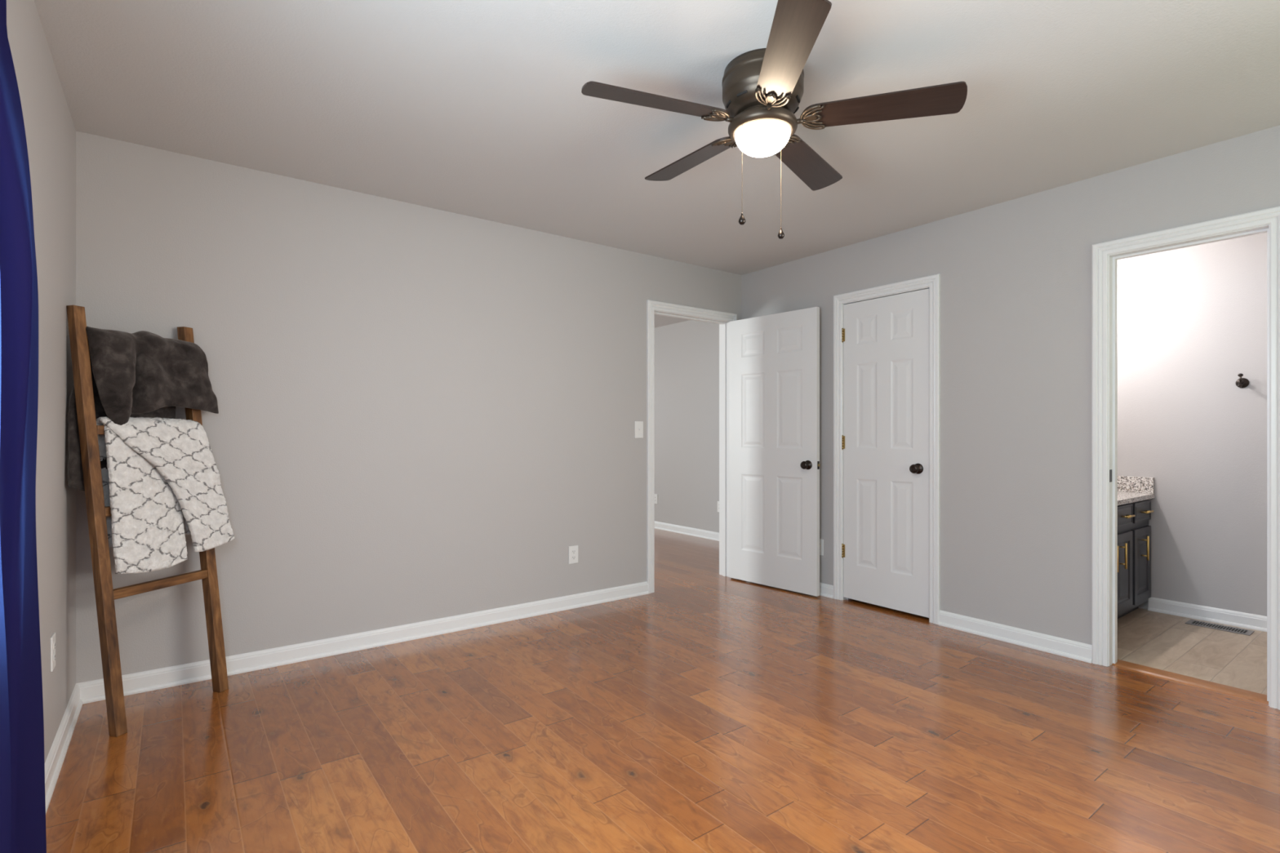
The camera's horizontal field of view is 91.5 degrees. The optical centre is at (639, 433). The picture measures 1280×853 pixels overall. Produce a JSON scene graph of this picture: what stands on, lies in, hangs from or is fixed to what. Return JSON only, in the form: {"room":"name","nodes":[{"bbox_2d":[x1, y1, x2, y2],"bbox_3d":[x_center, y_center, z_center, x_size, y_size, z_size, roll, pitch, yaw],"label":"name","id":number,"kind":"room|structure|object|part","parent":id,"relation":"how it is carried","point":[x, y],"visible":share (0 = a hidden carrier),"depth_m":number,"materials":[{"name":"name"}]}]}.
{"room":"empty bedroom","nodes":[
{"label":"empty bedroom","id":0,"kind":"room"},
{"bbox_2d":[6,0,75,762],"bbox_3d":[-1.096,-0.070,0.814,0.115,2.440,4.515,0,0,-37],"label":"wall","id":1,"kind":"structure","parent":0,"point":[49,126],"depth_m":2.14,"materials":[{"name":"grey paint"}]},
{"bbox_2d":[49,632,55,671],"bbox_3d":[-2.003,0.745,2.129,0.009,0.116,0.072,0,0,-37],"label":"wall outlet","id":2,"kind":"object","parent":1,"relation":"attached to","point":[52,640],"visible":1,"depth_m":2.10,"materials":[{"name":"white plastic"}]},
{"bbox_2d":[44,684,82,813],"bbox_3d":[-1.075,1.107,0.902,0.024,0.086,4.400,0,0,-37],"label":"baseboard","id":3,"kind":"structure","parent":1,"relation":"attached to","point":[56,755],"depth_m":2.21,"materials":[{"name":"white"}]},
{"bbox_3d":[-0.755,-1.108,0.517,0.074,0.060,2.286,0,0,-37],"label":"curtain rod","id":4,"kind":"object","parent":1,"relation":"attached to","visible":0},
{"bbox_2d":[0,0,46,852],"bbox_3d":[-1.159,0.021,1.119,0.101,2.233,0.610,0,0,-37],"label":"window curtain","id":5,"kind":"object","parent":4,"relation":"hanging from","point":[22,762],"visible":1,"depth_m":1.12,"materials":[{"name":"blue fabric"}]},
{"bbox_2d":[75,130,741,683],"bbox_3d":[-0.424,-0.070,4.209,5.260,2.440,0.115,0,0,-37],"label":"wall","id":6,"kind":"structure","parent":0,"point":[423,411],"depth_m":3.37,"materials":[{"name":"grey paint"}]},
{"bbox_2d":[75,581,648,704],"bbox_3d":[-1.170,1.107,3.564,3.062,0.086,0.024,0,0,-37],"label":"baseboard","id":7,"kind":"structure","parent":6,"relation":"attached to","point":[93,691],"depth_m":3.28,"materials":[{"name":"white"}]},
{"bbox_2d":[568,545,577,564],"bbox_3d":[-0.439,0.800,4.121,0.072,0.116,0.009,0,0,-37],"label":"wall outlet","id":8,"kind":"object","parent":6,"relation":"attached to","point":[573,550],"visible":1,"depth_m":4.12,"materials":[{"name":"white plastic"}]},
{"bbox_2d":[634,421,643,438],"bbox_3d":[-0.004,-0.028,4.441,0.074,0.120,0.017,0,0,-37],"label":"light switch","id":9,"kind":"object","parent":6,"relation":"attached to","point":[638,425],"visible":1,"depth_m":4.44,"materials":[{"name":"white plastic"}]},
{"bbox_2d":[646,299,737,593],"bbox_3d":[0.376,0.093,4.809,0.906,2.113,0.153,0,0,-37],"label":"door frame","id":10,"kind":"structure","parent":6,"relation":"attached to","point":[723,319],"depth_m":4.78,"materials":[{"name":"white wood"}]},
{"bbox_2d":[729,306,819,596],"bbox_3d":[0.986,0.125,4.660,0.167,2.026,0.804,0,0,-42],"label":"door","id":11,"kind":"structure","parent":6,"relation":"in","point":[775,358],"depth_m":4.61,"materials":[{"name":"white paint"}]},
{"bbox_3d":[1.166,0.221,4.389,0.066,0.066,0.066,0,0,-42],"label":"knob","id":12,"kind":"part","parent":11,"relation":"part of","materials":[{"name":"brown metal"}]},
{"bbox_2d":[34,0,1279,328],"bbox_3d":[-0.519,-1.340,4.182,6.245,0.100,9.215,0,0,-37],"label":"ceiling","id":13,"kind":"structure","parent":0,"point":[477,108],"depth_m":2.40,"materials":[{"name":"white paint"}]},
{"bbox_2d":[581,0,967,239],"bbox_3d":[0.415,-1.004,2.258,1.257,0.573,1.215,0,0,-37],"label":"ceiling fan","id":14,"kind":"object","parent":13,"relation":"hanging from","point":[763,88],"visible":1,"depth_m":2.11,"materials":[{"name":"brown metal"}]},
{"bbox_3d":[0.060,-1.120,2.107,0.516,0.006,0.136,2,12,-17],"label":"blade","id":15,"kind":"part","parent":14,"relation":"part of","materials":[{"name":"brown wood"}]},
{"bbox_3d":[0.212,-1.115,2.543,0.136,0.006,0.516,-13,9,-34],"label":"blade","id":16,"kind":"part","parent":14,"relation":"part of","materials":[{"name":"brown wood"}]},
{"bbox_3d":[0.436,-1.038,2.220,0.197,0.080,0.197,0,0,-37],"label":"glass globe","id":17,"kind":"part","parent":14,"relation":"part of","materials":[{"name":"white glass"}]},
{"bbox_3d":[0.518,-0.917,2.291,0.002,0.325,0.002,0,0,-37],"label":"pull chain","id":18,"kind":"part","parent":14,"relation":"part of","materials":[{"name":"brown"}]},
{"bbox_3d":[0.428,-1.107,1.827,0.136,0.006,0.516,15,0,1],"label":"blade","id":19,"kind":"part","parent":14,"relation":"part of","materials":[{"name":"brown wood"}]},
{"bbox_3d":[0.674,-1.098,2.533,0.136,0.006,0.516,-13,-9,36],"label":"blade","id":20,"kind":"part","parent":14,"relation":"part of","materials":[{"name":"brown wood"}]},
{"bbox_3d":[0.807,-1.093,2.091,0.516,0.006,0.136,2,-13,19],"label":"blade","id":21,"kind":"part","parent":14,"relation":"part of","materials":[{"name":"brown wood"}]},
{"bbox_2d":[45,528,1279,852],"bbox_3d":[-0.449,1.200,4.172,6.145,0.100,9.115,0,0,-37],"label":"floor","id":22,"kind":"structure","parent":0,"point":[707,711],"depth_m":2.31,"materials":[{"name":"brown wood"}]},
{"bbox_2d":[66,305,228,737],"bbox_3d":[-2.040,0.326,2.615,0.255,1.648,0.477,0,0,16],"label":"blanket ladder","id":23,"kind":"object","parent":22,"relation":"on","point":[105,596],"visible":0.7,"depth_m":2.41,"materials":[{"name":"brown wood"}]},
{"bbox_3d":[-2.100,0.326,2.410,0.255,1.648,0.042,0,0,13],"label":"rail","id":24,"kind":"part","parent":23,"relation":"part of","materials":[{"name":"brown wood"}]},
{"bbox_2d":[67,326,218,490],"bbox_3d":[-2.091,-0.103,2.642,0.199,0.672,0.571,0,0,16],"label":"throw blanket","id":25,"kind":"object","parent":23,"relation":"hanging from","point":[144,374],"visible":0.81,"depth_m":2.57,"materials":[{"name":"fabric"}]},
{"bbox_2d":[96,416,234,573],"bbox_3d":[-2.021,0.245,2.670,0.203,0.632,0.494,0,0,16],"label":"throw blanket","id":26,"kind":"object","parent":23,"relation":"hanging from","point":[161,480],"visible":0.96,"depth_m":2.59,"materials":[{"name":"white fabric"}]},
{"bbox_3d":[-1.981,0.332,2.823,0.255,1.636,0.043,0,0,16],"label":"rail","id":27,"kind":"part","parent":23,"relation":"part of","materials":[{"name":"brown wood"}]},
{"bbox_2d":[1117,499,1153,618],"bbox_3d":[2.668,0.785,3.878,1.273,0.730,0.593,0,0,-37],"label":"bathroom vanity","id":28,"kind":"object","parent":22,"relation":"on","point":[1134,531],"visible":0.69,"depth_m":3.84,"materials":[{"name":"grey paint"}]},
{"bbox_3d":[2.715,0.715,3.566,0.012,0.150,0.038,0,0,-37],"label":"handle","id":29,"kind":"part","parent":28,"relation":"part of","materials":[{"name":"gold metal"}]},
{"bbox_3d":[2.833,0.715,3.655,0.012,0.150,0.038,0,0,-37],"label":"handle","id":30,"kind":"part","parent":28,"relation":"part of","materials":[{"name":"gold metal"}]},
{"bbox_3d":[2.881,0.491,3.726,0.318,0.124,0.019,0,0,-37],"label":"drawer","id":31,"kind":"part","parent":28,"relation":"part of","materials":[{"name":"grey paint"}]},
{"bbox_3d":[2.881,0.826,3.726,0.318,0.462,0.019,0,0,-37],"label":"door","id":32,"kind":"part","parent":28,"relation":"part of","materials":[{"name":"grey paint"}]},
{"bbox_3d":[2.898,0.491,3.703,0.130,0.012,0.038,0,0,-37],"label":"handle","id":33,"kind":"part","parent":28,"relation":"part of","materials":[{"name":"gold metal"}]},
{"bbox_2d":[1117,475,1154,505],"bbox_3d":[2.659,0.351,3.890,1.274,0.135,0.568,0,0,-37],"label":"countertop","id":34,"kind":"structure","parent":28,"relation":"on","point":[1130,489],"depth_m":4.07,"materials":[{"name":"stone"}]},
{"bbox_3d":[3.170,0.491,3.942,0.320,0.124,0.019,0,0,-37],"label":"drawer","id":35,"kind":"part","parent":28,"relation":"part of","materials":[{"name":"grey paint"}]},
{"bbox_3d":[3.170,0.826,3.942,0.320,0.462,0.019,0,0,-37],"label":"door","id":36,"kind":"part","parent":28,"relation":"part of","materials":[{"name":"grey paint"}]},
{"bbox_3d":[3.163,0.715,3.902,0.012,0.150,0.038,0,0,-37],"label":"handle","id":37,"kind":"part","parent":28,"relation":"part of","materials":[{"name":"gold metal"}]},
{"bbox_3d":[3.187,0.491,3.920,0.130,0.012,0.038,0,0,-37],"label":"handle","id":38,"kind":"part","parent":28,"relation":"part of","materials":[{"name":"gold metal"}]},
{"bbox_2d":[1111,659,1268,703],"bbox_3d":[2.555,1.145,2.908,0.100,0.009,0.558,0,0,-37],"label":"threshold","id":39,"kind":"object","parent":22,"relation":"on","point":[1203,683],"visible":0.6,"depth_m":2.88,"materials":[{"name":"brown wood"}]},
{"bbox_2d":[1185,619,1254,635],"bbox_3d":[3.434,1.148,3.697,0.128,0.004,0.284,0,0,-37],"label":"floor vent","id":40,"kind":"object","parent":22,"relation":"in","point":[1215,626],"visible":1,"depth_m":3.69,"materials":[{"name":"grey metal"}]},
{"bbox_2d":[654,320,719,532],"bbox_3d":[0.256,-0.070,7.592,0.115,2.440,4.485,0,0,-37],"label":"wall","id":41,"kind":"structure","parent":0,"point":[686,353],"depth_m":7.12,"materials":[{"name":"grey paint"}]},
{"bbox_2d":[654,493,657,503],"bbox_3d":[0.190,0.792,7.577,0.009,0.116,0.072,0,0,-37],"label":"wall outlet","id":42,"kind":"object","parent":41,"relation":"attached to","point":[655,495],"visible":0.84,"depth_m":7.57,"materials":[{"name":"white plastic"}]},
{"bbox_2d":[654,520,719,541],"bbox_3d":[0.231,1.107,7.511,0.024,0.086,4.385,0,0,-37],"label":"baseboard","id":43,"kind":"structure","parent":41,"relation":"attached to","point":[700,533],"depth_m":7.09,"materials":[{"name":"white wood"}]},
{"bbox_2d":[741,124,1279,644],"bbox_3d":[2.192,-0.070,3.348,0.115,2.440,4.400,0,0,-37],"label":"wall","id":44,"kind":"structure","parent":0,"point":[1016,274],"depth_m":3.40,"materials":[{"name":"grey paint"}]},
{"bbox_2d":[819,538,823,555],"bbox_3d":[1.282,0.810,4.459,0.009,0.116,0.072,0,0,-37],"label":"wall outlet","id":45,"kind":"object","parent":44,"relation":"attached to","point":[821,541],"visible":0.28,"depth_m":4.44,"materials":[{"name":"white plastic"}]},
{"bbox_2d":[819,582,833,598],"bbox_3d":[1.085,1.107,4.710,0.024,0.086,0.892,0,0,-37],"label":"baseboard","id":46,"kind":"structure","parent":44,"relation":"attached to","point":[826,590],"depth_m":4.40,"materials":[{"name":"white wood"}]},
{"bbox_2d":[841,288,928,617],"bbox_3d":[1.572,0.119,4.057,0.101,2.018,0.620,0,0,-37],"label":"door","id":47,"kind":"structure","parent":44,"relation":"in","point":[885,438],"depth_m":4.04,"materials":[{"name":"white paint"}]},
{"bbox_3d":[1.703,0.217,3.853,0.066,0.066,0.066,0,0,-37],"label":"knob","id":48,"kind":"part","parent":47,"relation":"part of","materials":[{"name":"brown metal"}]},
{"bbox_2d":[833,273,940,624],"bbox_3d":[1.632,0.093,4.095,0.153,2.113,0.750,0,0,-37],"label":"door frame","id":49,"kind":"structure","parent":44,"relation":"attached to","point":[932,282],"depth_m":3.80,"materials":[{"name":"white wood"}]},
{"bbox_2d":[937,610,1092,663],"bbox_3d":[2.035,1.107,3.441,0.024,0.086,0.780,0,0,-37],"label":"baseboard","id":50,"kind":"structure","parent":44,"relation":"attached to","point":[1068,648],"depth_m":3.40,"materials":[{"name":"white wood"}]},
{"bbox_2d":[1092,205,1279,710],"bbox_3d":[2.533,0.101,2.892,0.153,2.098,0.696,0,0,-37],"label":"door frame","id":51,"kind":"structure","parent":44,"relation":"attached to","point":[1105,255],"depth_m":3.08,"materials":[{"name":"white wood"}]},
{"bbox_3d":[2.335,0.209,3.093,0.032,0.062,0.002,0,0,-37],"label":"strike plate","id":52,"kind":"part","parent":51,"relation":"part of","materials":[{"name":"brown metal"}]},
{"bbox_2d":[1117,232,1266,616],"bbox_3d":[3.608,-0.070,3.784,0.115,2.440,2.100,0,0,-37],"label":"wall","id":53,"kind":"structure","parent":0,"point":[1191,320],"depth_m":3.87,"materials":[{"name":"grey paint"}]},
{"bbox_2d":[1147,596,1266,631],"bbox_3d":[3.714,1.107,3.526,0.024,0.086,1.340,0,0,-37],"label":"baseboard","id":54,"kind":"structure","parent":53,"relation":"attached to","point":[1246,620],"depth_m":3.82,"materials":[{"name":"white wood"}]},
{"bbox_2d":[1235,373,1248,387],"bbox_3d":[3.555,-0.313,3.688,0.084,0.087,0.060,0,0,-37],"label":"robe hook","id":55,"kind":"object","parent":53,"relation":"attached to","point":[1241,382],"visible":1,"depth_m":3.69,"materials":[{"name":"black metal"}]}
]}

